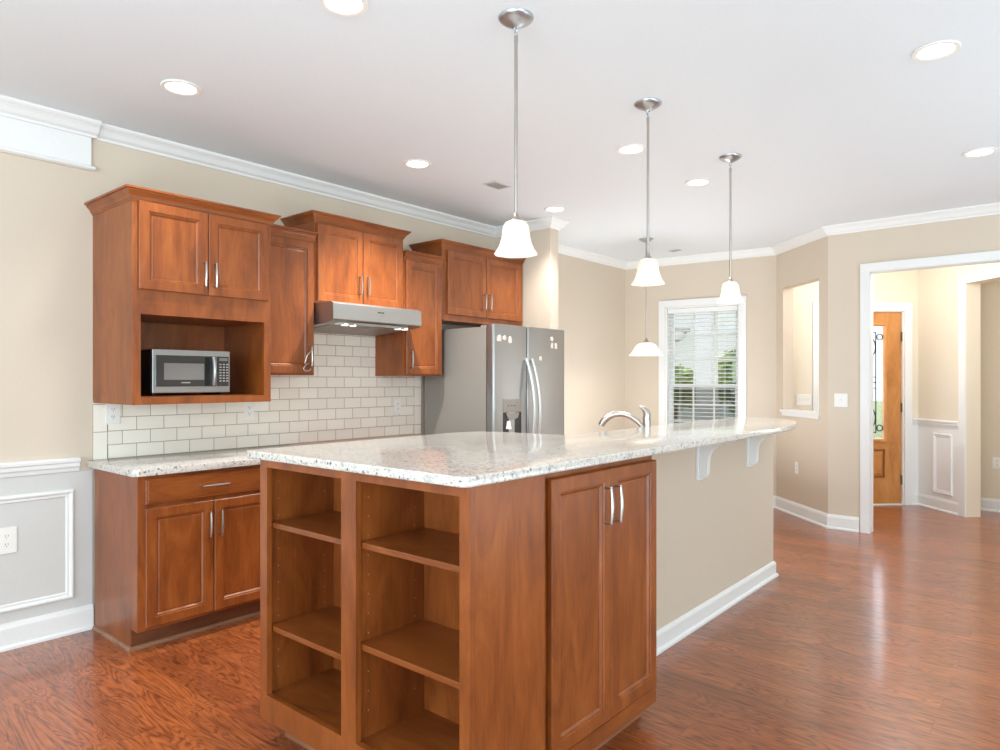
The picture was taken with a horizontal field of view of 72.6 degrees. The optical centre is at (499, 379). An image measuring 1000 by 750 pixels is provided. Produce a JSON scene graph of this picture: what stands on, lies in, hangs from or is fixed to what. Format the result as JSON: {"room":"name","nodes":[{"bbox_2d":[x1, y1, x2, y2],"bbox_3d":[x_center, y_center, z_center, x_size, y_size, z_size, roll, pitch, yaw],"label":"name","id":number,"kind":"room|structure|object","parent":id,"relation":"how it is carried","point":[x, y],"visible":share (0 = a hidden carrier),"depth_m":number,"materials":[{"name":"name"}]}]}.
{"room":"kitchen","nodes":[
{"label":"kitchen","id":0,"kind":"room"},
{"bbox_2d":[0,138,624,624],"bbox_3d":[-2.437,-0.021,3.569,0.150,2.743,12.305,0,0,40],"label":"wall","id":1,"kind":"structure","parent":0,"point":[46,225],"depth_m":4.04,"materials":[{"name":"beige paint"}]},
{"bbox_2d":[0,489,73,613],"bbox_3d":[-2.778,0.874,3.043,0.016,0.583,1.562,0,0,40],"label":"trim","id":2,"kind":"structure","parent":1,"relation":"attached to","point":[68,494],"depth_m":3.60,"materials":[{"name":"white paint"}]},
{"bbox_2d":[0,457,80,477],"bbox_3d":[-4.301,0.451,1.235,0.036,0.074,6.335,0,0,40],"label":"trim","id":3,"kind":"structure","parent":1,"relation":"attached to","point":[47,466],"depth_m":3.51,"materials":[{"name":"white paint"}]},
{"bbox_2d":[0,470,91,624],"bbox_3d":[-4.290,0.920,1.270,0.006,0.860,6.402,0,0,40],"label":"wainscot","id":4,"kind":"structure","parent":1,"relation":"attached to","point":[37,568],"depth_m":3.54,"materials":[{"name":"grey paint"}]},
{"bbox_2d":[0,526,16,554],"bbox_3d":[-2.472,0.805,3.411,0.008,0.130,0.088,0,0,40],"label":"wall outlet","id":5,"kind":"object","parent":4,"relation":"attached to","point":[8,536],"visible":1,"depth_m":3.42,"materials":[{"name":"white plastic"}]},
{"bbox_2d":[3,542,10,547],"bbox_3d":[-2.470,0.826,3.410,0.002,0.024,0.034,0,0,40],"label":"receptacle","id":6,"kind":"object","parent":5,"relation":"attached to","point":[5,544],"depth_m":3.41,"materials":[{"name":"white plastic"}]},
{"bbox_2d":[3,534,10,538],"bbox_3d":[-2.470,0.784,3.410,0.002,0.024,0.034,0,0,40],"label":"receptacle","id":7,"kind":"object","parent":5,"relation":"attached to","point":[5,536],"depth_m":3.41,"materials":[{"name":"white plastic"}]},
{"bbox_2d":[0,604,93,651],"bbox_3d":[-4.278,1.285,1.260,0.026,0.130,6.402,0,0,40],"label":"baseboard","id":8,"kind":"structure","parent":1,"relation":"attached to","point":[25,632],"depth_m":3.53,"materials":[{"name":"white paint"}]},
{"bbox_2d":[0,115,95,171],"bbox_3d":[-4.277,-1.236,1.263,0.036,0.195,6.408,0,0,40],"label":"trim","id":9,"kind":"structure","parent":1,"relation":"attached to","point":[17,137],"depth_m":3.53,"materials":[{"name":"white paint"}]},
{"bbox_2d":[92,400,106,459],"bbox_3d":[-2.199,0.273,3.742,0.010,0.326,0.070,0,0,40],"label":"wall tile","id":10,"kind":"structure","parent":1,"relation":"attached to","point":[99,428],"depth_m":3.74,"materials":[{"name":"white tile"}]},
{"bbox_2d":[105,404,119,423],"bbox_3d":[-2.151,0.185,3.784,0.008,0.120,0.074,0,0,40],"label":"wall outlet","id":11,"kind":"object","parent":1,"relation":"attached to","point":[112,411],"visible":0.87,"depth_m":3.78,"materials":[{"name":"white plastic"}]},
{"bbox_2d":[84,184,280,404],"bbox_3d":[-1.759,-0.417,3.826,0.574,1.084,0.849,0,0,40],"label":"upper cabinet","id":12,"kind":"object","parent":1,"relation":"attached to","point":[171,271],"visible":0.98,"depth_m":3.63,"materials":[{"name":"brown wood"}]},
{"bbox_2d":[141,349,229,395],"bbox_3d":[-1.784,-0.039,3.810,0.356,0.246,0.427,0,0,40],"label":"microwave","id":13,"kind":"object","parent":12,"relation":"on","point":[162,370],"visible":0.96,"depth_m":3.68,"materials":[{"name":"silver metal"}]},
{"bbox_2d":[244,402,253,419],"bbox_3d":[-1.624,0.200,4.409,0.008,0.114,0.070,0,0,40],"label":"wall outlet","id":14,"kind":"object","parent":1,"relation":"attached to","point":[248,406],"visible":1,"depth_m":4.40,"materials":[{"name":"white plastic"}]},
{"bbox_2d":[271,224,317,375],"bbox_3d":[-1.446,-0.490,4.341,0.387,0.920,0.421,0,0,40],"label":"upper cabinet","id":15,"kind":"object","parent":1,"relation":"attached to","point":[292,249],"visible":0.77,"depth_m":4.28,"materials":[{"name":"brown wood"}]},
{"bbox_2d":[303,350,311,370],"bbox_3d":[-1.222,-0.126,4.332,0.030,0.143,0.058,0,0,40],"label":"handle","id":16,"kind":"object","parent":15,"relation":"attached to","point":[310,350],"visible":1,"depth_m":4.33,"materials":[{"name":"silver metal"}]},
{"bbox_2d":[280,210,410,307],"bbox_3d":[-1.062,-0.796,4.796,0.387,0.588,0.847,0,0,40],"label":"upper cabinet","id":17,"kind":"object","parent":1,"relation":"attached to","point":[356,261],"visible":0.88,"depth_m":4.65,"materials":[{"name":"brown wood"}]},
{"bbox_2d":[314,301,420,335],"bbox_3d":[-1.007,-0.417,4.750,0.530,0.169,0.756,0,0,40],"label":"range hood","id":18,"kind":"object","parent":17,"relation":"attached to","point":[330,317],"visible":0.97,"depth_m":4.56,"materials":[{"name":"silver metal"}]},
{"bbox_2d":[394,399,400,413],"bbox_3d":[-0.807,0.210,5.375,0.008,0.114,0.070,0,0,40],"label":"wall outlet","id":19,"kind":"object","parent":1,"relation":"attached to","point":[397,402],"visible":1,"depth_m":5.37,"materials":[{"name":"white plastic"}]},
{"bbox_2d":[375,250,444,375],"bbox_3d":[-0.687,-0.490,5.240,0.387,0.920,0.394,0,0,40],"label":"upper cabinet","id":20,"kind":"object","parent":1,"relation":"attached to","point":[418,351],"visible":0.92,"depth_m":5.13,"materials":[{"name":"brown wood"}]},
{"bbox_2d":[414,376,420,433],"bbox_3d":[-0.673,0.193,5.548,0.010,0.486,0.075,0,0,40],"label":"tiled wall","id":21,"kind":"structure","parent":1,"relation":"attached to","point":[417,379],"depth_m":5.54,"materials":[{"name":"white tile"}]},
{"bbox_2d":[409,239,525,326],"bbox_3d":[-0.244,-0.777,5.763,0.387,0.626,1.055,0,0,40],"label":"upper cabinet","id":22,"kind":"object","parent":1,"relation":"attached to","point":[480,287],"visible":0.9,"depth_m":5.61,"materials":[{"name":"brown wood"}]},
{"bbox_2d":[0,0,999,261],"bbox_3d":[2.191,-1.433,1.160,10.350,0.080,14.800,0,0,40],"label":"ceiling","id":23,"kind":"structure","parent":0,"point":[826,106],"depth_m":3.37,"materials":[{"name":"white paint"}]},
{"bbox_2d":[160,79,201,95],"bbox_3d":[-1.517,-1.389,3.240,0.180,0.008,0.180,0,0,40],"label":"recessed light","id":24,"kind":"object","parent":23,"relation":"in","point":[174,86],"visible":1,"depth_m":3.24,"materials":[{"name":"white plastic"}]},
{"bbox_2d":[319,0,367,16],"bbox_3d":[-0.576,-1.389,2.510,0.180,0.008,0.180,0,0,40],"label":"recessed light","id":25,"kind":"object","parent":23,"relation":"in","point":[348,8],"visible":1,"depth_m":2.54,"materials":[{"name":"white"}]},
{"bbox_2d":[403,159,430,168],"bbox_3d":[-0.531,-1.389,4.383,0.180,0.008,0.180,0,0,40],"label":"recessed light","id":26,"kind":"object","parent":23,"relation":"in","point":[413,163],"visible":1,"depth_m":4.38,"materials":[{"name":"white"}]},
{"bbox_2d":[483,181,510,189],"bbox_3d":[-0.022,-1.389,4.862,0.120,0.008,0.180,0,0,40],"label":"ceiling vent","id":27,"kind":"object","parent":23,"relation":"in","point":[494,184],"visible":1,"depth_m":4.85,"materials":[{"name":"white metal"}]},
{"bbox_2d":[494,8,537,257],"bbox_3d":[0.061,-0.938,2.616,0.170,0.910,0.170,0,0,40],"label":"pendant light","id":28,"kind":"object","parent":23,"relation":"hanging from","point":[515,242],"visible":1,"depth_m":2.60,"materials":[{"name":"white glass"}]},
{"bbox_2d":[544,206,565,211],"bbox_3d":[0.450,-1.389,5.544,0.180,0.008,0.180,0,0,40],"label":"recessed light","id":29,"kind":"object","parent":23,"relation":"in","point":[552,208],"visible":1,"depth_m":5.54,"materials":[{"name":"white glass"}]},
{"bbox_2d":[616,144,646,154],"bbox_3d":[0.792,-1.389,4.106,0.180,0.008,0.180,0,0,40],"label":"recessed light","id":30,"kind":"object","parent":23,"relation":"in","point":[629,149],"visible":1,"depth_m":4.11,"materials":[{"name":"white"}]},
{"bbox_2d":[629,237,662,355],"bbox_3d":[1.443,-0.818,6.728,0.344,1.151,0.344,0,0,40],"label":"dining pendant","id":31,"kind":"object","parent":23,"relation":"hanging from","point":[645,348],"visible":1,"depth_m":6.67,"materials":[{"name":"white glass"}]},
{"bbox_2d":[631,98,664,285],"bbox_3d":[0.745,-0.938,3.429,0.170,0.910,0.170,0,0,40],"label":"pendant light","id":32,"kind":"object","parent":23,"relation":"hanging from","point":[648,274],"visible":1,"depth_m":3.40,"materials":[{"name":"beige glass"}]},
{"bbox_2d":[685,178,710,186],"bbox_3d":[1.393,-1.389,4.793,0.180,0.008,0.180,0,0,40],"label":"recessed light","id":33,"kind":"object","parent":23,"relation":"in","point":[694,182],"visible":1,"depth_m":4.79,"materials":[{"name":"white"}]},
{"bbox_2d":[717,153,744,303],"bbox_3d":[1.438,-0.938,4.248,0.170,0.910,0.170,0,0,40],"label":"pendant light","id":34,"kind":"object","parent":23,"relation":"hanging from","point":[730,293],"visible":1,"depth_m":4.23,"materials":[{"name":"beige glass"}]},
{"bbox_2d":[911,40,961,60],"bbox_3d":[1.841,-1.389,2.875,0.180,0.008,0.180,0,0,40],"label":"recessed light","id":35,"kind":"object","parent":23,"relation":"in","point":[941,49],"visible":1,"depth_m":2.87,"materials":[{"name":"white"}]},
{"bbox_2d":[962,147,997,157],"bbox_3d":[2.932,-1.389,4.160,0.180,0.008,0.180,0,0,40],"label":"recessed light","id":36,"kind":"object","parent":23,"relation":"in","point":[979,152],"visible":1,"depth_m":4.16,"materials":[{"name":"white"}]},
{"bbox_2d":[0,505,999,749],"bbox_3d":[2.191,1.380,1.160,10.350,0.060,14.800,0,0,40],"label":"floor","id":37,"kind":"structure","parent":0,"point":[888,637],"depth_m":3.17,"materials":[{"name":"brown wood"}]},
{"bbox_2d":[92,465,259,651],"bbox_3d":[-1.594,0.912,3.950,0.607,0.876,1.194,0,0,40],"label":"base cabinet","id":38,"kind":"object","parent":37,"relation":"on","point":[177,555],"visible":0.56,"depth_m":3.54,"materials":[{"name":"brown wood"}]},
{"bbox_2d":[86,444,297,476],"bbox_3d":[-1.612,0.455,3.962,0.622,0.037,1.228,0,0,40],"label":"countertop","id":39,"kind":"structure","parent":38,"relation":"on","point":[150,465],"depth_m":3.64,"materials":[{"name":"stone"}]},
{"bbox_2d":[260,460,544,749],"bbox_3d":[-0.379,0.823,2.344,1.072,1.055,0.348,0,0,40],"label":"bookcase","id":40,"kind":"object","parent":37,"relation":"on","point":[396,614],"visible":0.97,"depth_m":2.27,"materials":[{"name":"brown wood"}]},
{"bbox_2d":[425,324,563,434],"bbox_3d":[0.001,0.460,5.627,0.836,1.760,0.927,0,0,40],"label":"refrigerator","id":41,"kind":"object","parent":37,"relation":"on","point":[486,383],"visible":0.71,"depth_m":5.31,"materials":[{"name":"silver metal"}]},
{"bbox_2d":[545,455,655,749],"bbox_3d":[-0.010,0.823,2.758,1.101,1.055,0.760,0,0,40],"label":"base cabinet","id":42,"kind":"object","parent":37,"relation":"on","point":[600,520],"visible":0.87,"depth_m":2.39,"materials":[{"name":"brown wood"}]},
{"bbox_2d":[495,228,557,329],"bbox_3d":[0.233,-0.021,6.140,0.630,2.743,0.120,0,0,40],"label":"wall","id":43,"kind":"structure","parent":0,"point":[539,272],"depth_m":5.96,"materials":[{"name":"beige paint"}]},
{"bbox_2d":[625,255,775,495],"bbox_3d":[2.241,-0.021,7.704,1.706,2.743,0.140,0,0,34],"label":"wall","id":44,"kind":"structure","parent":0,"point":[755,277],"depth_m":7.55,"materials":[{"name":"beige paint"}]},
{"bbox_2d":[659,295,746,424],"bbox_3d":[2.275,-0.075,7.651,1.052,1.670,0.190,0,0,34],"label":"window","id":45,"kind":"structure","parent":44,"relation":"attached to","point":[665,405],"depth_m":7.75,"materials":[{"name":"white paint"}]},
{"bbox_2d":[668,305,737,423],"bbox_3d":[2.268,-0.067,7.641,0.782,1.493,0.054,0,0,34],"label":"window blind","id":46,"kind":"object","parent":44,"relation":"attached to","point":[734,307],"visible":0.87,"depth_m":7.63,"materials":[{"name":"white paint"}]},
{"bbox_2d":[652,435,772,630],"bbox_3d":[1.086,0.823,3.849,0.130,1.055,2.318,0,0,40],"label":"wall","id":47,"kind":"structure","parent":0,"point":[713,532],"depth_m":3.87,"materials":[{"name":"beige paint"}]},
{"bbox_2d":[247,417,796,487],"bbox_3d":[0.603,0.279,3.539,1.132,0.030,3.495,0,0,40],"label":"countertop","id":48,"kind":"structure","parent":47,"relation":"on","point":[458,459],"depth_m":2.55,"materials":[{"name":"stone"}]},
{"bbox_2d":[598,405,651,426],"bbox_3d":[0.740,0.293,4.014,0.320,0.290,0.071,0,0,13],"label":"faucet","id":49,"kind":"object","parent":48,"relation":"on","point":[647,421],"visible":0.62,"depth_m":4.00,"materials":[{"name":"silver metal"}]},
{"bbox_2d":[696,441,735,480],"bbox_3d":[1.173,0.422,3.689,0.210,0.255,0.072,0,0,40],"label":"corbel","id":50,"kind":"object","parent":47,"relation":"attached to","point":[703,454],"visible":0.71,"depth_m":3.72,"materials":[{"name":"white paint"}]},
{"bbox_2d":[656,561,778,655],"bbox_3d":[1.104,1.298,3.851,0.156,0.104,2.344,0,0,40],"label":"baseboard","id":51,"kind":"structure","parent":47,"relation":"attached to","point":[686,624],"depth_m":3.85,"materials":[{"name":"white paint"}]},
{"bbox_2d":[746,432,781,466],"bbox_3d":[1.657,0.422,4.262,0.210,0.255,0.072,0,0,40],"label":"corbel","id":52,"kind":"object","parent":47,"relation":"attached to","point":[752,444],"visible":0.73,"depth_m":4.29,"materials":[{"name":"white paint"}]},
{"bbox_2d":[776,236,827,513],"bbox_3d":[3.007,-0.021,6.696,0.110,2.743,0.963,0,0,-5],"label":"wall","id":53,"kind":"structure","parent":0,"point":[806,444],"depth_m":6.73,"materials":[{"name":"beige paint"}]},
{"bbox_2d":[795,461,798,473],"bbox_3d":[2.943,0.870,6.755,0.008,0.118,0.062,0,0,-5],"label":"wall outlet","id":54,"kind":"object","parent":53,"relation":"attached to","point":[796,463],"visible":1,"depth_m":6.74,"materials":[{"name":"white plastic"}]},
{"bbox_2d":[780,409,819,418],"bbox_3d":[3.002,0.334,6.702,0.158,0.062,0.705,0,0,-5],"label":"sill","id":55,"kind":"structure","parent":53,"relation":"attached to","point":[786,412],"depth_m":6.67,"materials":[{"name":"white paint"}]},
{"bbox_2d":[793,270,917,417],"bbox_3d":[3.791,-0.021,7.383,1.750,2.743,0.140,0,0,-5],"label":"wall","id":56,"kind":"structure","parent":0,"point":[902,286],"depth_m":7.27,"materials":[{"name":"beige paint"}]},
{"bbox_2d":[796,395,810,404],"bbox_3d":[3.239,0.213,7.260,0.165,0.116,0.013,0,0,-5],"label":"light switch","id":57,"kind":"object","parent":56,"relation":"attached to","point":[800,399],"visible":1,"depth_m":7.26,"materials":[{"name":"white plastic"}]},
{"bbox_2d":[873,312,902,503],"bbox_3d":[3.905,0.302,7.332,0.943,2.068,0.110,0,0,-5],"label":"door","id":58,"kind":"structure","parent":56,"relation":"in","point":[887,477],"depth_m":7.37,"materials":[{"name":"brown wood"}]},
{"bbox_2d":[828,214,999,531],"bbox_3d":[5.978,-0.021,3.761,7.724,2.743,0.110,0,0,40],"label":"wall","id":59,"kind":"structure","parent":0,"point":[846,252],"depth_m":6.08,"materials":[{"name":"beige paint"}]},
{"bbox_2d":[97,123,999,269],"bbox_3d":[3.559,-1.354,2.740,10.100,0.078,5.933,0,0,40],"label":"trim","id":60,"kind":"structure","parent":59,"relation":"attached to","point":[111,134],"depth_m":5.47,"materials":[{"name":"white paint"}]},
{"bbox_2d":[773,496,858,532],"bbox_3d":[1.783,1.285,6.421,2.635,0.130,2.603,0,0,40],"label":"baseboard","id":61,"kind":"structure","parent":59,"relation":"attached to","point":[829,521],"depth_m":6.36,"materials":[{"name":"white paint"}]},
{"bbox_2d":[834,393,847,406],"bbox_3d":[3.071,0.182,6.136,0.112,0.122,0.013,0,0,40],"label":"light switch","id":62,"kind":"object","parent":59,"relation":"attached to","point":[840,399],"visible":1,"depth_m":6.13,"materials":[{"name":"white plastic"}]},
{"bbox_2d":[860,250,999,533],"bbox_3d":[3.972,0.163,5.444,1.950,2.375,0.128,0,0,40],"label":"door frame","id":63,"kind":"structure","parent":59,"relation":"attached to","point":[867,270],"depth_m":5.99,"materials":[{"name":"white paint"}]},
{"bbox_2d":[918,263,999,516],"bbox_3d":[4.705,-0.021,6.175,0.150,2.743,2.420,0,0,-5],"label":"wall","id":64,"kind":"structure","parent":0,"point":[937,287],"depth_m":6.91,"materials":[{"name":"beige paint"}]},
{"bbox_2d":[812,302,911,505],"bbox_3d":[3.888,0.259,7.382,1.119,2.182,0.158,0,0,-5],"label":"door frame","id":65,"kind":"structure","parent":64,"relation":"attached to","point":[905,309],"depth_m":7.35,"materials":[{"name":"white paint"}]},
{"bbox_2d":[912,493,957,515],"bbox_3d":[4.514,1.285,7.075,0.080,0.130,0.595,0,0,-5],"label":"baseboard","id":66,"kind":"structure","parent":64,"relation":"attached to","point":[951,507],"depth_m":7.10,"materials":[{"name":"white paint"}]},
{"bbox_2d":[912,425,957,501],"bbox_3d":[4.514,0.915,7.075,0.080,0.870,0.595,0,0,-5],"label":"wainscot","id":67,"kind":"structure","parent":64,"relation":"attached to","point":[922,436],"depth_m":7.15,"materials":[{"name":"white paint"}]},
{"bbox_2d":[912,418,957,428],"bbox_3d":[4.514,0.451,7.075,0.080,0.074,0.595,0,0,-5],"label":"trim","id":68,"kind":"structure","parent":64,"relation":"attached to","point":[915,421],"depth_m":7.08,"materials":[{"name":"white paint"}]},
{"bbox_2d":[933,433,952,495],"bbox_3d":[4.546,0.863,7.000,0.016,0.625,0.270,0,0,-5],"label":"trim","id":69,"kind":"structure","parent":64,"relation":"attached to","point":[935,435],"depth_m":6.98,"materials":[{"name":"white paint"}]},
{"bbox_2d":[958,269,999,516],"bbox_3d":[4.622,0.163,6.171,0.016,2.375,1.225,0,0,-5],"label":"door frame","id":70,"kind":"structure","parent":64,"relation":"attached to","point":[962,280],"depth_m":6.72,"materials":[{"name":"white paint"}]},
{"bbox_2d":[981,280,999,498],"bbox_3d":[7.436,-0.021,5.081,7.200,2.743,0.120,0,0,40],"label":"wall","id":71,"kind":"structure","parent":0,"point":[990,291],"depth_m":7.02,"materials":[{"name":"beige paint"}]},
{"bbox_2d":[981,498,999,511],"bbox_3d":[7.465,1.285,4.960,7.000,0.130,0.026,0,0,40],"label":"baseboard","id":72,"kind":"structure","parent":71,"relation":"attached to","point":[987,504],"depth_m":7.00,"materials":[{"name":"white paint"}]},
{"bbox_2d":[992,457,999,468],"bbox_3d":[5.091,0.850,6.978,0.074,0.118,0.008,0,0,40],"label":"wall outlet","id":73,"kind":"object","parent":71,"relation":"attached to","point":[995,460],"visible":1,"depth_m":6.98,"materials":[{"name":"white plastic"}]},
{"bbox_3d":[-2.540,-0.021,-4.478,10.100,2.743,0.120,0,0,40],"label":"wall","id":74,"kind":"structure","parent":0,"visible":0},
{"bbox_2d":[0,94,101,138],"bbox_3d":[-4.244,-1.354,1.241,0.075,0.078,6.418,0,0,40],"label":"trim","id":75,"kind":"structure","parent":74,"relation":"attached to","point":[10,107],"depth_m":3.51,"materials":[{"name":"white paint"}]},
{"label":"outside","id":76,"kind":"structure","parent":0,"visible":0},
{"bbox_2d":[873,401,881,438],"bbox_3d":[10.392,1.675,35.536,50.000,0.050,52.300,0,0,40],"label":"ground","id":77,"kind":"structure","parent":76,"point":[878,434],"depth_m":28.82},
{"bbox_2d":[674,364,695,422],"bbox_3d":[3.605,0.636,14.012,1.194,2.031,1.261,0,0,-24],"label":"tree","id":78,"kind":"object","parent":77,"relation":"on","point":[686,389],"visible":0.31,"depth_m":13.68,"materials":[{"name":"green plant"}]},
{"bbox_2d":[675,311,735,422],"bbox_3d":[3.265,-2.575,27.219,19.850,8.450,7.005,0,0,40],"label":"house","id":79,"kind":"structure","parent":77,"relation":"on","point":[685,414],"depth_m":21.07,"materials":[{"name":"white"}]},
{"bbox_2d":[696,312,717,420],"bbox_3d":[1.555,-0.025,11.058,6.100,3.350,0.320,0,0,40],"label":"porch column","id":80,"kind":"structure","parent":77,"relation":"on","point":[707,393],"depth_m":9.75,"materials":[{"name":"white"}]},
{"bbox_2d":[718,348,735,414],"bbox_3d":[4.541,0.438,13.159,1.129,2.427,1.079,0,0,40],"label":"tree","id":81,"kind":"object","parent":77,"relation":"on","point":[721,396],"visible":0.27,"depth_m":12.99,"materials":[{"name":"green plant"}]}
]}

